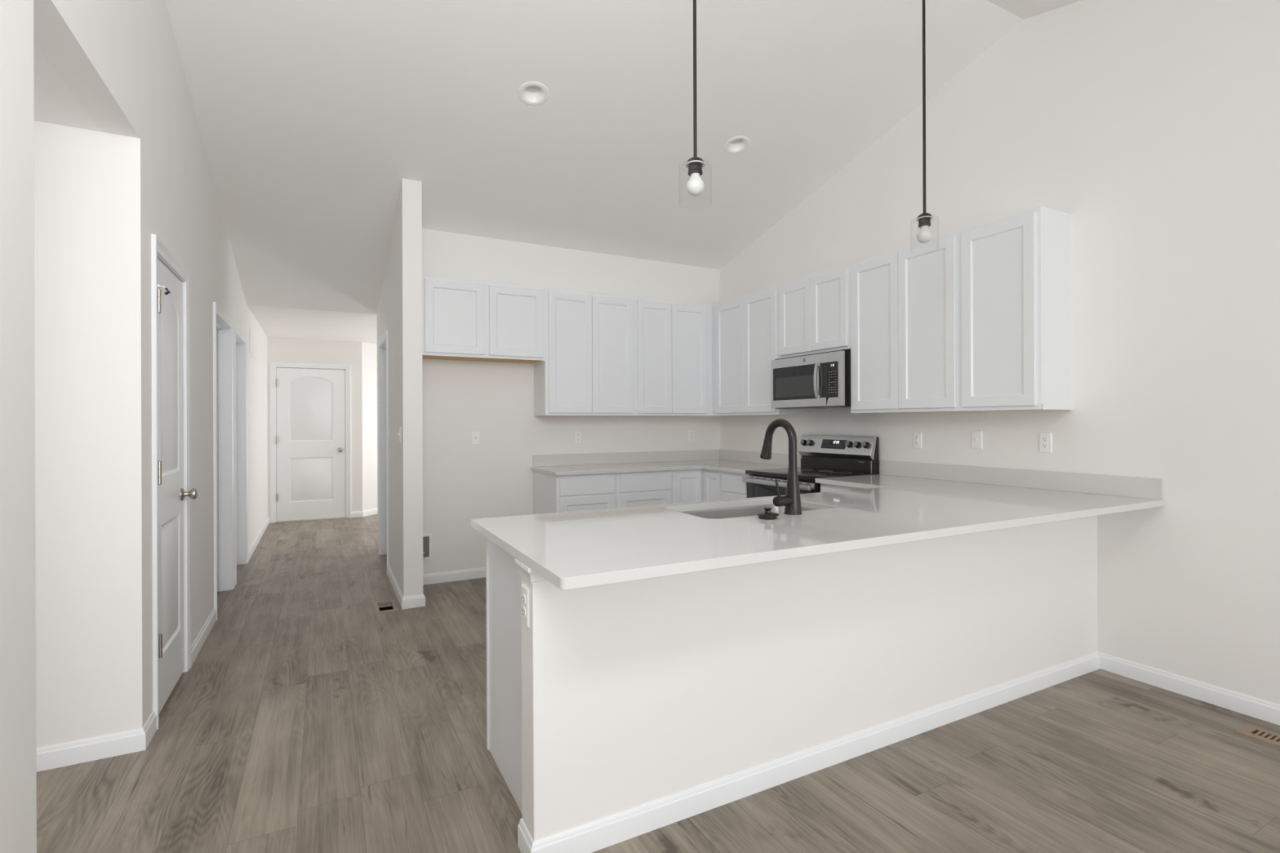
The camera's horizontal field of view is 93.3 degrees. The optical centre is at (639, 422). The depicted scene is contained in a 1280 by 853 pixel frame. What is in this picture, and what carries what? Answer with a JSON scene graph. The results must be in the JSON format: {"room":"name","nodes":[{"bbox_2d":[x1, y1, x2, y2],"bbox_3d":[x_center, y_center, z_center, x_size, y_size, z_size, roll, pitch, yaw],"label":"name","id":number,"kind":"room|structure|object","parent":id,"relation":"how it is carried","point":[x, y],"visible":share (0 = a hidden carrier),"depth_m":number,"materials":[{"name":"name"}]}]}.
{"room":"kitchen","nodes":[
{"label":"kitchen","id":0,"kind":"room"},
{"bbox_2d":[33,43,101,131],"bbox_3d":[-2.507,-1.201,0.608,2.330,0.120,3.000,0,0,-28],"label":"ceiling","id":1,"kind":"structure","parent":0,"point":[54,102],"depth_m":2.15,"materials":[{"name":"paint"}]},
{"bbox_2d":[34,120,103,748],"bbox_3d":[-3.174,0.021,1.889,2.330,2.600,0.120,0,0,-28],"label":"wall","id":2,"kind":"structure","parent":0,"point":[68,375],"depth_m":2.33,"materials":[{"name":"white paint"}]},
{"bbox_2d":[35,711,156,772],"bbox_3d":[-3.119,1.280,1.935,2.463,0.083,0.182,0,0,-28],"label":"baseboard","id":3,"kind":"structure","parent":2,"relation":"attached to","point":[69,753],"depth_m":2.36,"materials":[{"name":"white paint"}]},
{"bbox_2d":[0,0,267,852],"bbox_3d":[-2.320,-0.562,2.895,0.120,3.760,13.320,0,0,-28],"label":"wall","id":4,"kind":"structure","parent":0,"point":[120,60],"depth_m":2.39,"materials":[{"name":"white paint"}]},
{"bbox_2d":[151,234,197,729],"bbox_3d":[-2.284,0.257,2.901,0.185,2.123,0.748,0,0,-28],"label":"door","id":5,"kind":"structure","parent":4,"relation":"in","point":[172,493],"depth_m":2.92,"materials":[{"name":"white paint"}]},
{"bbox_2d":[191,608,216,664],"bbox_3d":[-2.627,1.278,3.635,0.013,0.083,0.873,0,0,-28],"label":"baseboard","id":6,"kind":"structure","parent":4,"relation":"attached to","point":[205,631],"depth_m":3.60,"materials":[{"name":"white paint"}]},
{"bbox_2d":[213,302,234,620],"bbox_3d":[-3.094,0.260,4.394,0.136,2.123,0.900,0,0,-28],"label":"door","id":7,"kind":"structure","parent":4,"relation":"in","point":[223,326],"depth_m":4.74,"materials":[{"name":"white paint"}]},
{"bbox_2d":[233,324,248,584],"bbox_3d":[-3.560,0.261,5.283,0.136,2.123,0.873,0,0,-28],"label":"door","id":8,"kind":"structure","parent":4,"relation":"in","point":[240,340],"depth_m":5.62,"materials":[{"name":"white paint"}]},
{"bbox_2d":[249,328,256,359],"bbox_3d":[-4.034,-0.805,6.299,0.006,0.250,0.640,0,0,-28],"label":"air vent","id":9,"kind":"object","parent":4,"relation":"in","point":[252,337],"visible":1,"depth_m":6.23,"materials":[{"name":"white plastic"}]},
{"bbox_2d":[248,516,271,560],"bbox_3d":[-4.287,1.284,6.822,0.030,0.083,2.530,0,0,-28],"label":"baseboard","id":10,"kind":"structure","parent":4,"relation":"attached to","point":[253,546],"depth_m":6.64,"materials":[{"name":"white paint"}]},
{"bbox_2d":[267,337,362,516],"bbox_3d":[-4.420,0.076,8.251,1.130,2.500,0.120,0,0,-28],"label":"wall","id":11,"kind":"structure","parent":0,"point":[279,349],"depth_m":8.32,"materials":[{"name":"white paint"}]},
{"bbox_2d":[270,361,351,523],"bbox_3d":[-4.454,0.265,8.196,0.954,2.123,0.185,0,0,-28],"label":"door","id":12,"kind":"structure","parent":11,"relation":"in","point":[310,403],"depth_m":8.16,"materials":[{"name":"white paint"}]},
{"bbox_2d":[351,507,377,517],"bbox_3d":[-3.712,1.282,9.011,0.108,0.083,1.388,0,0,22],"label":"baseboard","id":13,"kind":"structure","parent":11,"relation":"attached to","point":[374,511],"depth_m":8.48,"materials":[{"name":"white paint"}]},
{"bbox_2d":[361,342,377,511],"bbox_3d":[-3.759,0.073,9.086,0.120,2.500,1.273,0,0,17],"label":"wall","id":14,"kind":"structure","parent":0,"point":[369,351],"depth_m":8.60,"materials":[{"name":"white paint"}]},
{"bbox_2d":[377,178,422,596],"bbox_3d":[-2.151,-0.232,5.316,0.131,3.099,2.307,0,0,-28],"label":"wall","id":15,"kind":"structure","parent":0,"point":[399,311],"depth_m":4.31,"materials":[{"name":"white paint"}]},
{"bbox_2d":[377,328,388,567],"bbox_3d":[-2.347,0.257,5.662,0.136,2.123,0.928,0,0,-28],"label":"door","id":16,"kind":"structure","parent":15,"relation":"in","point":[382,344],"depth_m":6.00,"materials":[{"name":"white paint"}]},
{"bbox_2d":[397,426,401,443],"bbox_3d":[-1.751,0.091,4.389,0.021,0.115,0.070,0,0,-28],"label":"light switch","id":17,"kind":"object","parent":15,"relation":"attached to","point":[399,433],"visible":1,"depth_m":4.38,"materials":[{"name":"white plastic"}]},
{"bbox_2d":[386,564,485,609],"bbox_3d":[-1.423,1.274,4.999,1.144,0.083,1.100,0,0,-28],"label":"baseboard","id":18,"kind":"structure","parent":15,"relation":"attached to","point":[416,601],"depth_m":4.93,"materials":[{"name":"white paint"}]},
{"bbox_2d":[422,228,719,574],"bbox_3d":[-0.532,-0.162,5.610,3.011,2.947,0.120,0,0,-28],"label":"wall","id":19,"kind":"structure","parent":0,"point":[463,482],"depth_m":5.21,"materials":[{"name":"white paint"}]},
{"bbox_2d":[422,533,431,559],"bbox_3d":[-1.767,1.011,4.877,0.170,0.210,0.028,0,0,-28],"label":"water valve box","id":20,"kind":"object","parent":19,"relation":"attached to","point":[427,538],"visible":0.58,"depth_m":4.91,"materials":[{"name":"white plastic"}]},
{"bbox_2d":[471,431,479,444],"bbox_3d":[-1.384,0.133,5.090,0.070,0.115,0.008,0,0,-28],"label":"wall outlet","id":21,"kind":"object","parent":19,"relation":"attached to","point":[475,434],"visible":1,"depth_m":5.09,"materials":[{"name":"white plastic"}]},
{"bbox_2d":[422,275,545,364],"bbox_3d":[-1.313,-0.819,4.951,1.015,0.607,0.324,0,0,-28],"label":"upper cabinet","id":22,"kind":"object","parent":19,"relation":"attached to","point":[463,320],"visible":0.8,"depth_m":4.80,"materials":[{"name":"white paint"}]},
{"bbox_2d":[574,431,582,443],"bbox_3d":[-0.565,0.137,5.519,0.070,0.115,0.008,0,0,-28],"label":"wall outlet","id":23,"kind":"object","parent":19,"relation":"attached to","point":[578,434],"visible":1,"depth_m":5.52,"materials":[{"name":"white plastic"}]},
{"bbox_2d":[533,288,635,416],"bbox_3d":[-0.489,-0.592,5.383,0.845,1.067,0.324,0,0,-28],"label":"upper cabinet","id":24,"kind":"object","parent":19,"relation":"attached to","point":[588,368],"visible":0.94,"depth_m":5.22,"materials":[{"name":"white paint"}]},
{"bbox_2d":[533,449,719,466],"bbox_3d":[-0.062,0.337,5.776,1.986,0.104,0.019,0,0,-28],"label":"backsplash","id":25,"kind":"structure","parent":19,"relation":"attached to","point":[559,460],"depth_m":5.71,"materials":[{"name":"white stone"}]},
{"bbox_2d":[624,297,712,416],"bbox_3d":[0.259,-0.594,5.775,0.843,1.067,0.324,0,0,-28],"label":"upper cabinet","id":26,"kind":"object","parent":19,"relation":"attached to","point":[673,340],"visible":0.91,"depth_m":5.61,"materials":[{"name":"white paint"}]},
{"bbox_2d":[688,429,694,441],"bbox_3d":[0.521,0.133,6.088,0.070,0.115,0.008,0,0,-28],"label":"wall outlet","id":27,"kind":"object","parent":19,"relation":"attached to","point":[691,432],"visible":1,"depth_m":6.08,"materials":[{"name":"white plastic"}]},
{"bbox_2d":[165,0,1081,344],"bbox_3d":[-0.444,-1.767,4.045,4.520,1.396,13.629,0,0,-28],"label":"ceiling","id":28,"kind":"structure","parent":0,"point":[313,116],"depth_m":3.84,"materials":[{"name":"paint"}]},
{"bbox_2d":[517,81,549,105],"bbox_3d":[-0.643,-2.006,3.647,0.188,0.096,0.183,0,0,-35],"label":"recessed light","id":29,"kind":"object","parent":28,"relation":"in","point":[531,93],"visible":0.87,"depth_m":3.68,"materials":[{"name":"white plastic"}]},
{"bbox_2d":[685,0,705,195],"bbox_3d":[0.199,-1.542,2.196,0.132,1.503,0.132,0,0,-28],"label":"pendant light","id":30,"kind":"object","parent":28,"relation":"hanging from","point":[695,185],"visible":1,"depth_m":2.19,"materials":[{"name":"black metal"}]},
{"bbox_2d":[688,162,702,176],"bbox_3d":[0.201,-0.919,2.196,0.053,0.036,0.053,0,0,-28],"label":"socket","id":31,"kind":"object","parent":30,"relation":"attached to","point":[695,169],"depth_m":2.18,"materials":[{"name":"black metal"}]},
{"bbox_2d":[724,136,750,154],"bbox_3d":[0.697,-2.014,4.338,0.188,0.096,0.183,0,0,-35],"label":"recessed light","id":32,"kind":"object","parent":28,"relation":"in","point":[736,144],"visible":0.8,"depth_m":4.38,"materials":[{"name":"white plastic"}]},
{"bbox_2d":[915,0,933,243],"bbox_3d":[1.306,-1.541,2.776,0.132,1.503,0.132,0,0,-28],"label":"pendant light","id":33,"kind":"object","parent":28,"relation":"hanging from","point":[924,235],"visible":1,"depth_m":2.77,"materials":[{"name":"black metal"}]},
{"bbox_2d":[918,217,930,227],"bbox_3d":[1.308,-0.918,2.776,0.053,0.036,0.053,0,0,-28],"label":"socket","id":34,"kind":"object","parent":33,"relation":"attached to","point":[923,222],"depth_m":2.76,"materials":[{"name":"black metal"}]},
{"bbox_2d":[36,514,1279,852],"bbox_3d":[-1.426,1.330,3.484,7.100,0.030,13.700,0,0,-28],"label":"floor","id":35,"kind":"structure","parent":0,"point":[307,718],"depth_m":2.27,"materials":[{"name":"grey wood"}]},
{"bbox_2d":[373,600,398,613],"bbox_3d":[-1.817,1.369,4.312,0.142,0.115,0.290,0,0,-28],"label":"floor vent","id":36,"kind":"object","parent":35,"relation":"in","point":[382,606],"visible":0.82,"depth_m":4.37,"materials":[{"name":"beige metal"}]},
{"bbox_2d":[485,537,522,813],"bbox_3d":[-0.182,0.866,2.328,0.677,0.890,0.629,0,0,-28],"label":"base cabinet","id":37,"kind":"object","parent":35,"relation":"on","point":[503,579],"visible":0.24,"depth_m":2.21,"materials":[{"name":"white paint"}]},
{"bbox_2d":[533,471,616,514],"bbox_3d":[-0.565,0.867,5.168,0.528,0.890,0.629,0,0,-28],"label":"base cabinet","id":38,"kind":"object","parent":35,"relation":"on","point":[551,493],"visible":0.26,"depth_m":4.91,"materials":[{"name":"white paint"}]},
{"bbox_2d":[616,470,672,507],"bbox_3d":[-0.092,0.865,5.416,0.540,0.890,0.629,0,0,-28],"label":"base cabinet","id":39,"kind":"object","parent":35,"relation":"on","point":[635,489],"visible":0.24,"depth_m":5.13,"materials":[{"name":"white paint"}]},
{"bbox_2d":[672,469,721,503],"bbox_3d":[0.623,0.863,5.647,0.937,0.890,0.884,0,0,-28],"label":"base cabinet","id":40,"kind":"object","parent":35,"relation":"on","point":[689,486],"visible":0.22,"depth_m":5.33,"materials":[{"name":"white paint"}]},
{"bbox_2d":[531,449,801,475],"bbox_3d":[0.229,0.351,5.225,2.022,0.134,1.265,0,0,-28],"label":"countertop","id":41,"kind":"structure","parent":40,"relation":"on","point":[723,460],"depth_m":5.50,"materials":[{"name":"white stone"}]},
{"bbox_2d":[720,471,751,500],"bbox_3d":[1.054,0.861,5.157,0.629,0.890,0.380,0,0,-28],"label":"base cabinet","id":42,"kind":"object","parent":35,"relation":"on","point":[732,486],"visible":0.18,"depth_m":5.02,"materials":[{"name":"white paint"}]},
{"bbox_2d":[742,435,878,497],"bbox_3d":[1.283,0.706,4.623,0.678,1.200,0.762,0,0,-28],"label":"range","id":43,"kind":"object","parent":35,"relation":"on","point":[859,455],"visible":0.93,"depth_m":4.63,"materials":[{"name":"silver metal"}]},
{"bbox_2d":[745,466,872,481],"bbox_3d":[1.272,0.394,4.618,0.571,0.030,0.762,0,0,-28],"label":"cooktop","id":44,"kind":"object","parent":43,"relation":"in","point":[805,473],"depth_m":4.57,"materials":[{"name":"black glass"}]},
{"bbox_2d":[820,483,863,492],"bbox_3d":[1.655,0.859,4.011,0.629,0.890,0.643,0,0,-28],"label":"base cabinet","id":45,"kind":"object","parent":35,"relation":"on","point":[824,487],"visible":0.02,"depth_m":4.04,"materials":[{"name":"white paint"}]},
{"bbox_2d":[1234,724,1279,746],"bbox_3d":[2.633,1.353,2.421,0.128,0.115,0.339,0,0,-28],"label":"floor vent","id":46,"kind":"object","parent":35,"relation":"in","point":[1248,730],"visible":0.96,"depth_m":2.51,"materials":[{"name":"beige metal"}]},
{"bbox_2d":[1254,730,1279,742],"bbox_3d":[2.635,1.301,2.420,0.062,0.010,0.235,0,0,-28],"label":"grille","id":47,"kind":"object","parent":46,"relation":"attached to","point":[1265,735],"depth_m":2.50,"materials":[{"name":"beige metal"}]},
{"bbox_3d":[1.308,0.860,3.109,0.862,0.890,0.629,0,0,-28],"label":"base cabinet","id":48,"kind":"object","parent":35,"relation":"on","visible":0},
{"bbox_2d":[471,460,1164,590],"bbox_3d":[0.792,0.349,2.975,3.113,0.134,1.687,0,0,-28],"label":"countertop","id":49,"kind":"structure","parent":48,"relation":"on","point":[907,501],"depth_m":2.38,"materials":[{"name":"white stone"}]},
{"bbox_2d":[680,504,816,519],"bbox_3d":[0.502,0.533,2.748,0.739,0.229,0.437,0,0,-28],"label":"sink","id":50,"kind":"object","parent":49,"relation":"in","point":[718,513],"visible":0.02,"depth_m":2.96,"materials":[{"name":"silver metal"}]},
{"bbox_2d":[756,506,779,519],"bbox_3d":[0.515,0.365,2.435,0.090,0.044,0.090,0,0,-28],"label":"stopper","id":51,"kind":"object","parent":49,"relation":"on","point":[767,514],"visible":1,"depth_m":2.41,"materials":[{"name":"black metal"}]},
{"bbox_2d":[760,418,802,515],"bbox_3d":[0.580,0.186,2.611,0.139,0.402,0.240,0,0,-28],"label":"faucet","id":52,"kind":"object","parent":49,"relation":"on","point":[791,501],"visible":1,"depth_m":2.54,"materials":[{"name":"black metal"}]},
{"bbox_2d":[521,515,1097,841],"bbox_3d":[1.032,0.861,2.540,3.098,0.890,0.120,0,0,-28],"label":"wall","id":53,"kind":"structure","parent":0,"point":[637,693],"depth_m":2.17,"materials":[{"name":"white paint"}]},
{"bbox_2d":[521,583,529,627],"bbox_3d":[-0.348,0.553,1.824,0.008,0.115,0.070,0,0,-28],"label":"wall outlet","id":54,"kind":"object","parent":53,"relation":"attached to","point":[525,590],"visible":1,"depth_m":1.81,"materials":[{"name":"white plastic"}]},
{"bbox_2d":[522,594,525,604],"bbox_3d":[-0.350,0.534,1.823,0.003,0.029,0.028,0,0,-28],"label":"receptacle","id":55,"kind":"object","parent":54,"relation":"attached to","point":[523,595],"depth_m":1.82,"materials":[{"name":"white plastic"}]},
{"bbox_2d":[522,607,525,617],"bbox_3d":[-0.350,0.573,1.823,0.003,0.029,0.028,0,0,-28],"label":"receptacle","id":56,"kind":"object","parent":54,"relation":"attached to","point":[523,608],"depth_m":1.82,"materials":[{"name":"white plastic"}]},
{"bbox_2d":[514,558,549,584],"bbox_3d":[1.026,0.443,2.526,3.118,0.052,0.140,0,0,-28],"label":"trim","id":57,"kind":"structure","parent":53,"relation":"attached to","point":[526,572],"depth_m":1.77,"materials":[{"name":"white paint"}]},
{"bbox_2d":[517,652,1099,852],"bbox_3d":[1.025,1.265,2.528,3.098,0.083,0.133,0,0,-28],"label":"baseboard","id":58,"kind":"structure","parent":53,"relation":"attached to","point":[602,833],"depth_m":2.19,"materials":[{"name":"white paint"}]},
{"bbox_2d":[719,0,1279,705],"bbox_3d":[2.751,-0.580,2.716,0.120,3.760,8.296,0,0,-28],"label":"wall","id":59,"kind":"structure","parent":0,"point":[1154,125],"depth_m":3.04,"materials":[{"name":"white paint"}]},
{"bbox_2d":[707,285,807,416],"bbox_3d":[0.980,-0.597,5.617,0.324,1.067,1.274,0,0,-28],"label":"upper cabinet","id":60,"kind":"object","parent":59,"relation":"attached to","point":[745,328],"visible":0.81,"depth_m":5.35,"materials":[{"name":"white paint"}]},
{"bbox_2d":[720,449,801,466],"bbox_3d":[1.116,0.333,5.690,0.019,0.104,1.265,0,0,-28],"label":"backsplash","id":61,"kind":"structure","parent":59,"relation":"attached to","point":[778,459],"depth_m":5.72,"materials":[{"name":"white stone"}]},
{"bbox_2d":[761,431,765,443],"bbox_3d":[1.156,0.141,5.624,0.009,0.115,0.070,0,0,-28],"label":"wall outlet","id":62,"kind":"object","parent":59,"relation":"attached to","point":[762,432],"visible":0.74,"depth_m":5.63,"materials":[{"name":"white plastic"}]},
{"bbox_2d":[778,263,850,358],"bbox_3d":[1.452,-0.829,4.715,0.324,0.607,0.762,0,0,-28],"label":"upper cabinet","id":63,"kind":"object","parent":59,"relation":"attached to","point":[815,310],"visible":0.77,"depth_m":4.59,"materials":[{"name":"white paint"}]},
{"bbox_2d":[771,349,850,408],"bbox_3d":[1.408,-0.314,4.691,0.424,0.410,0.756,0,0,-28],"label":"microwave","id":64,"kind":"object","parent":63,"relation":"attached to","point":[820,380],"visible":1,"depth_m":4.52,"materials":[{"name":"silver metal"}]},
{"bbox_2d":[850,231,964,413],"bbox_3d":[1.823,-0.600,4.008,0.324,1.067,0.834,0,0,-28],"label":"upper cabinet","id":65,"kind":"object","parent":59,"relation":"attached to","point":[905,353],"visible":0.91,"depth_m":3.88,"materials":[{"name":"white paint"}]},
{"bbox_2d":[912,431,921,448],"bbox_3d":[1.915,0.126,4.175,0.009,0.115,0.070,0,0,-28],"label":"wall outlet","id":66,"kind":"object","parent":59,"relation":"attached to","point":[917,436],"visible":1,"depth_m":4.17,"materials":[{"name":"white plastic"}]},
{"bbox_2d":[915,435,919,445],"bbox_3d":[1.914,0.126,4.174,0.003,0.067,0.033,0,0,-28],"label":"receptacle","id":67,"kind":"object","parent":66,"relation":"attached to","point":[917,437],"depth_m":4.17,"materials":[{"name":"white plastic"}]},
{"bbox_2d":[971,431,982,448],"bbox_3d":[2.110,0.110,3.791,0.021,0.115,0.070,0,0,-28],"label":"light switch","id":68,"kind":"object","parent":59,"relation":"attached to","point":[976,436],"visible":1,"depth_m":3.79,"materials":[{"name":"white plastic"}]},
{"bbox_2d":[959,205,1073,411],"bbox_3d":[2.123,-0.601,3.436,0.324,1.067,0.457,0,0,-28],"label":"upper cabinet","id":69,"kind":"object","parent":59,"relation":"attached to","point":[1015,270],"visible":1,"depth_m":3.28,"materials":[{"name":"white paint"}]},
{"bbox_2d":[880,460,1164,500],"bbox_3d":[2.162,0.329,3.693,0.019,0.104,1.687,0,0,-28],"label":"backsplash","id":70,"kind":"structure","parent":59,"relation":"attached to","point":[1151,488],"depth_m":3.46,"materials":[{"name":"white stone"}]},
{"bbox_2d":[1039,432,1052,453],"bbox_3d":[2.304,0.117,3.434,0.008,0.115,0.070,0,0,-28],"label":"wall outlet","id":71,"kind":"object","parent":59,"relation":"attached to","point":[1045,438],"visible":1,"depth_m":3.43,"materials":[{"name":"white plastic"}]},
{"bbox_2d":[1042,436,1047,441],"bbox_3d":[2.302,0.097,3.432,0.003,0.029,0.028,0,0,-28],"label":"receptacle","id":72,"kind":"object","parent":71,"relation":"attached to","point":[1044,438],"depth_m":3.43,"materials":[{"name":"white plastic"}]},
{"bbox_2d":[1042,444,1048,448],"bbox_3d":[2.302,0.136,3.432,0.003,0.029,0.028,0,0,-28],"label":"receptacle","id":73,"kind":"object","parent":71,"relation":"attached to","point":[1044,446],"depth_m":3.43,"materials":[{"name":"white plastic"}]},
{"bbox_2d":[1097,651,1279,725],"bbox_3d":[3.498,1.256,1.160,0.013,0.083,4.612,0,0,-28],"label":"baseboard","id":74,"kind":"structure","parent":59,"relation":"attached to","point":[1245,704],"depth_m":2.84,"materials":[{"name":"white paint"}]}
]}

